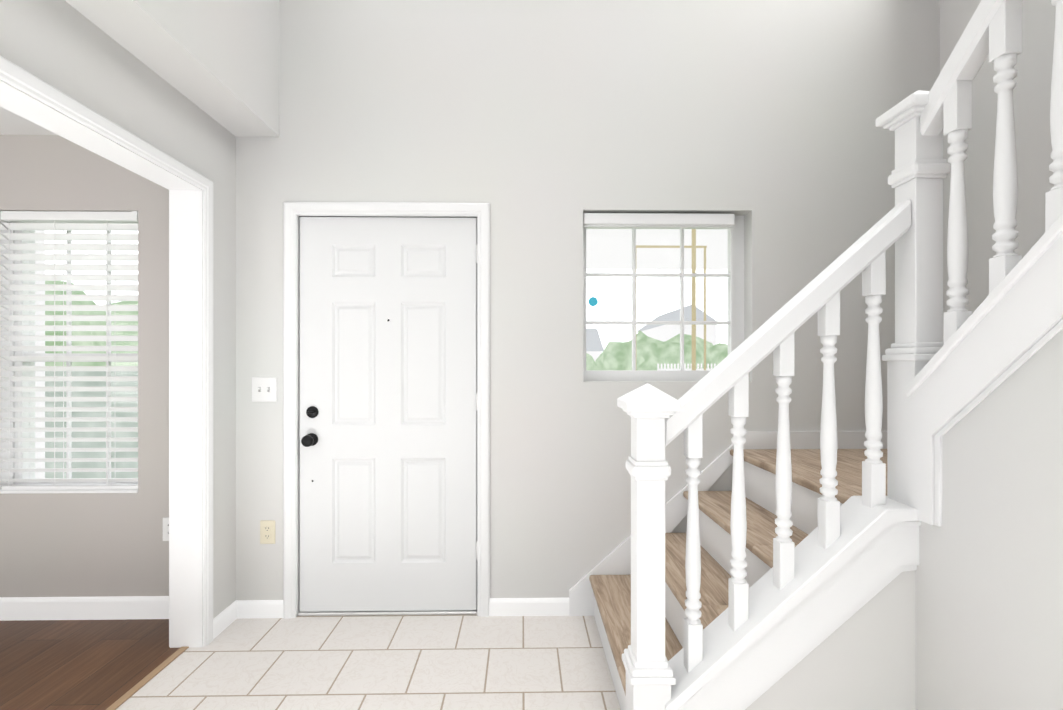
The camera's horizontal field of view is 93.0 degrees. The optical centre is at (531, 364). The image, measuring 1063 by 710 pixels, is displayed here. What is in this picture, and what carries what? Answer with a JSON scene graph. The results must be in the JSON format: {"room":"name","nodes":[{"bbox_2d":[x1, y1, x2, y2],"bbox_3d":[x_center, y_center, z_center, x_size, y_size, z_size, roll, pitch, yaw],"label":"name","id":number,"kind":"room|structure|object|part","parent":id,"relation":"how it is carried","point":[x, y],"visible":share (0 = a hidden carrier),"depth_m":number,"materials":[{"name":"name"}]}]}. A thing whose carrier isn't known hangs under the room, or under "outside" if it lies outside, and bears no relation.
{"room":"entrance hall","nodes":[
{"label":"entrance hall","id":0,"kind":"room"},
{"bbox_2d":[0,107,56,134],"bbox_3d":[-3.676,-1.321,-0.399,4.136,0.300,5.900,0,0,-1],"label":"ceiling","id":1,"kind":"structure","parent":0,"point":[11,123],"depth_m":2.48,"materials":[{"name":"white paint"}]},
{"bbox_2d":[0,619,178,709],"bbox_3d":[-3.641,1.324,-0.309,4.210,0.050,6.080,0,0,-1],"label":"floor","id":2,"kind":"structure","parent":0,"point":[75,664],"depth_m":2.22,"materials":[{"name":"brown wood"}]},
{"bbox_2d":[0,0,235,618],"bbox_3d":[-1.538,0.064,-0.361,0.142,2.470,5.900,0,0,-1],"label":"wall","id":3,"kind":"structure","parent":0,"point":[65,47],"depth_m":2.13,"materials":[{"name":"white paint"}]},
{"bbox_2d":[0,56,212,647],"bbox_3d":[-1.569,0.217,1.376,0.180,2.165,2.008,0,0,-1],"label":"door frame","id":4,"kind":"structure","parent":3,"relation":"attached to","point":[25,94],"depth_m":2.31,"materials":[{"name":"white wood"}]},
{"bbox_2d":[65,0,278,136],"bbox_3d":[-1.427,-2.561,-0.358,0.364,2.780,5.900,0,0,-1],"label":"wall","id":5,"kind":"structure","parent":0,"point":[217,61],"depth_m":2.10,"materials":[{"name":"white paint"}]},
{"bbox_2d":[116,614,620,709],"bbox_3d":[0.433,1.324,-0.236,3.940,0.050,6.080,0,0,-1],"label":"floor","id":6,"kind":"structure","parent":0,"point":[418,662],"depth_m":2.16,"materials":[{"name":"white tile"}]},
{"bbox_2d":[106,646,188,709],"bbox_3d":[-1.571,1.297,1.375,0.034,0.006,1.874,0,0,-1],"label":"trim","id":7,"kind":"structure","parent":6,"relation":"on","point":[143,682],"depth_m":2.07,"materials":[{"name":"beige wood"}]},
{"bbox_2d":[298,611,476,615],"bbox_3d":[-0.746,1.293,2.696,0.926,0.014,0.176,0,0,-1],"label":"threshold","id":8,"kind":"object","parent":6,"relation":"on","point":[384,613],"visible":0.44,"depth_m":2.61,"materials":[{"name":"silver metal"}]},
{"bbox_2d":[569,0,1062,709],"bbox_3d":[1.196,-0.335,1.398,1.956,3.268,2.480,0,0,-1],"label":"staircase","id":9,"kind":"structure","parent":6,"relation":"on","point":[791,550],"depth_m":1.51,"materials":[{"name":"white wood"}]},
{"bbox_3d":[0.824,-0.859,0.869,0.835,2.220,1.433,0,0,-1],"label":"handrail","id":10,"kind":"part","parent":9,"relation":"part of","materials":[{"name":"white"}]},
{"bbox_2d":[0,0,939,599],"bbox_3d":[-1.724,-1.325,2.677,8.150,5.250,0.180,0,0,-1],"label":"wall","id":11,"kind":"structure","parent":0,"point":[540,126],"depth_m":2.62,"materials":[{"name":"white paint"}]},
{"bbox_2d":[0,222,137,484],"bbox_3d":[-2.818,-0.066,2.683,1.607,1.446,0.082,0,0,-1],"label":"dining window","id":12,"kind":"structure","parent":11,"relation":"in","point":[10,465],"depth_m":2.67,"materials":[{"name":"white plastic"}]},
{"bbox_2d":[0,211,8,489],"bbox_3d":[-3.168,-0.070,2.591,0.892,1.433,0.066,0,0,-1],"label":"window blind","id":13,"kind":"object","parent":12,"relation":"attached to","point":[2,258],"visible":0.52,"depth_m":2.61,"materials":[{"name":"white plastic"}]},
{"bbox_2d":[0,489,137,493],"bbox_3d":[-2.817,0.651,2.607,1.601,0.016,0.092,0,0,-1],"label":"window sill","id":14,"kind":"structure","parent":12,"relation":"attached to","point":[68,491],"depth_m":2.57,"materials":[{"name":"white wood"}]},
{"bbox_2d":[1,211,137,489],"bbox_3d":[-2.368,-0.070,2.608,0.697,1.433,0.062,0,0,-1],"label":"window blind","id":15,"kind":"object","parent":12,"relation":"attached to","point":[63,221],"visible":0.79,"depth_m":2.60,"materials":[{"name":"white plastic"}]},
{"bbox_2d":[0,596,168,620],"bbox_3d":[-3.627,1.244,2.449,3.936,0.112,0.206,0,0,-1],"label":"baseboard","id":16,"kind":"structure","parent":11,"relation":"attached to","point":[86,608],"depth_m":2.56,"materials":[{"name":"white wood"}]},
{"bbox_2d":[163,517,168,540],"bbox_3d":[-1.849,0.845,2.580,0.078,0.120,0.010,0,0,-1],"label":"outlet","id":17,"kind":"object","parent":11,"relation":"attached to","point":[166,529],"visible":0.31,"depth_m":2.58,"materials":[{"name":"white plastic"}]},
{"bbox_2d":[252,377,276,401],"bbox_3d":[-1.372,0.130,2.585,0.128,0.128,0.018,0,0,-1],"label":"switch plate","id":18,"kind":"object","parent":11,"relation":"attached to","point":[264,389],"visible":1,"depth_m":2.59,"materials":[{"name":"white plastic"}]},
{"bbox_2d":[260,520,274,543],"bbox_3d":[-1.355,0.863,2.589,0.078,0.120,0.010,0,0,-1],"label":"outlet","id":19,"kind":"object","parent":11,"relation":"attached to","point":[267,531],"visible":1,"depth_m":2.59,"materials":[{"name":"beige plastic"}]},
{"bbox_2d":[283,202,489,618],"bbox_3d":[-0.746,0.233,2.684,1.056,2.134,0.199,0,0,-1],"label":"door frame","id":20,"kind":"structure","parent":11,"relation":"attached to","point":[293,212],"depth_m":2.59,"materials":[{"name":"white wood"}]},
{"bbox_2d":[299,216,476,611],"bbox_3d":[-0.740,0.258,2.606,0.930,2.053,0.118,0,0,-1],"label":"front door","id":21,"kind":"structure","parent":11,"relation":"in","point":[387,413],"depth_m":2.62,"materials":[{"name":"white paint"}]},
{"bbox_2d":[213,598,568,638],"bbox_3d":[-0.660,1.256,2.500,1.715,0.087,0.210,0,0,-1],"label":"baseboard","id":22,"kind":"structure","parent":11,"relation":"attached to","point":[228,615],"depth_m":2.60,"materials":[{"name":"white wood"}]},
{"bbox_2d":[583,213,743,380],"bbox_3d":[0.711,-0.356,2.719,0.890,0.901,0.153,0,0,-1],"label":"window","id":23,"kind":"structure","parent":11,"relation":"in","point":[733,224],"depth_m":2.73,"materials":[{"name":"white"}]},
{"bbox_2d":[636,229,706,369],"bbox_3d":[1.427,-0.439,4.610,0.820,1.760,1.367,0,0,-1],"label":"post","id":24,"kind":"object","parent":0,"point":[694,296],"depth_m":3.93,"materials":[{"name":"wood"}]},
{"bbox_2d":[745,570,914,709],"bbox_3d":[0.770,0.879,1.571,0.763,0.842,0.130,0,0,-1],"label":"wall","id":25,"kind":"structure","parent":0,"point":[862,658],"depth_m":1.51,"materials":[{"name":"white paint"}]},
{"bbox_2d":[915,329,1062,709],"bbox_3d":[1.221,0.098,0.901,0.115,2.402,1.485,0,0,-1],"label":"wall","id":26,"kind":"structure","parent":0,"point":[989,603],"depth_m":1.24,"materials":[{"name":"white paint"}]},
{"bbox_2d":[940,0,1055,341],"bbox_3d":[2.305,-1.326,-0.291,0.200,5.250,5.900,0,0,-1],"label":"wall","id":27,"kind":"structure","parent":0,"point":[1032,93],"depth_m":2.35,"materials":[{"name":"white paint"}]},
{"label":"outside","id":28,"kind":"structure","parent":0,"visible":0},
{"bbox_2d":[586,229,727,269],"bbox_3d":[0.621,-1.270,4.374,4.500,0.300,3.110,0,0,-1],"label":"sky","id":29,"kind":"structure","parent":28,"point":[620,254],"depth_m":5.78,"materials":[{"name":"white"}]},
{"bbox_3d":[-1.053,1.818,61.357,120.000,0.200,117.100,0,0,-1],"label":"ground","id":30,"kind":"structure","parent":28,"visible":0},
{"bbox_2d":[35,230,44,477],"bbox_3d":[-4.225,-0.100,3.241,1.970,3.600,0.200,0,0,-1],"label":"post","id":31,"kind":"object","parent":30,"relation":"on","point":[40,424],"depth_m":3.32,"materials":[{"name":"white"}]},
{"bbox_2d":[45,371,137,477],"bbox_3d":[-8.984,0.876,7.356,14.200,1.650,1.200,0,0,-1],"label":"hedge","id":32,"kind":"object","parent":30,"relation":"on","point":[101,435],"depth_m":6.81,"materials":[{"name":"green plant"}]},
{"bbox_2d":[45,281,727,369],"bbox_3d":[0.077,-0.862,26.896,14.256,5.139,44.554,0,0,40],"label":"trees","id":33,"kind":"object","parent":30,"relation":"on","point":[623,352],"depth_m":36.95,"materials":[{"name":"green plant"}]},
{"bbox_2d":[586,328,603,361],"bbox_3d":[2.304,-1.307,60.968,11.300,6.050,10.800,0,0,-1],"label":"house","id":34,"kind":"structure","parent":30,"relation":"on","point":[590,334],"depth_m":57.38,"materials":[{"name":"white"}]},
{"bbox_2d":[636,304,716,344],"bbox_3d":[15.842,-2.134,56.211,5.800,7.700,12.600,0,0,-1],"label":"house","id":35,"kind":"structure","parent":30,"relation":"on","point":[666,332],"depth_m":50.24,"materials":[{"name":"white"}]},
{"bbox_2d":[657,364,715,369],"bbox_3d":[9.260,0.833,30.118,3.500,1.750,0.060,0,0,-1],"label":"fence","id":36,"kind":"object","parent":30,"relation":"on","point":[684,367],"depth_m":30.09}
]}

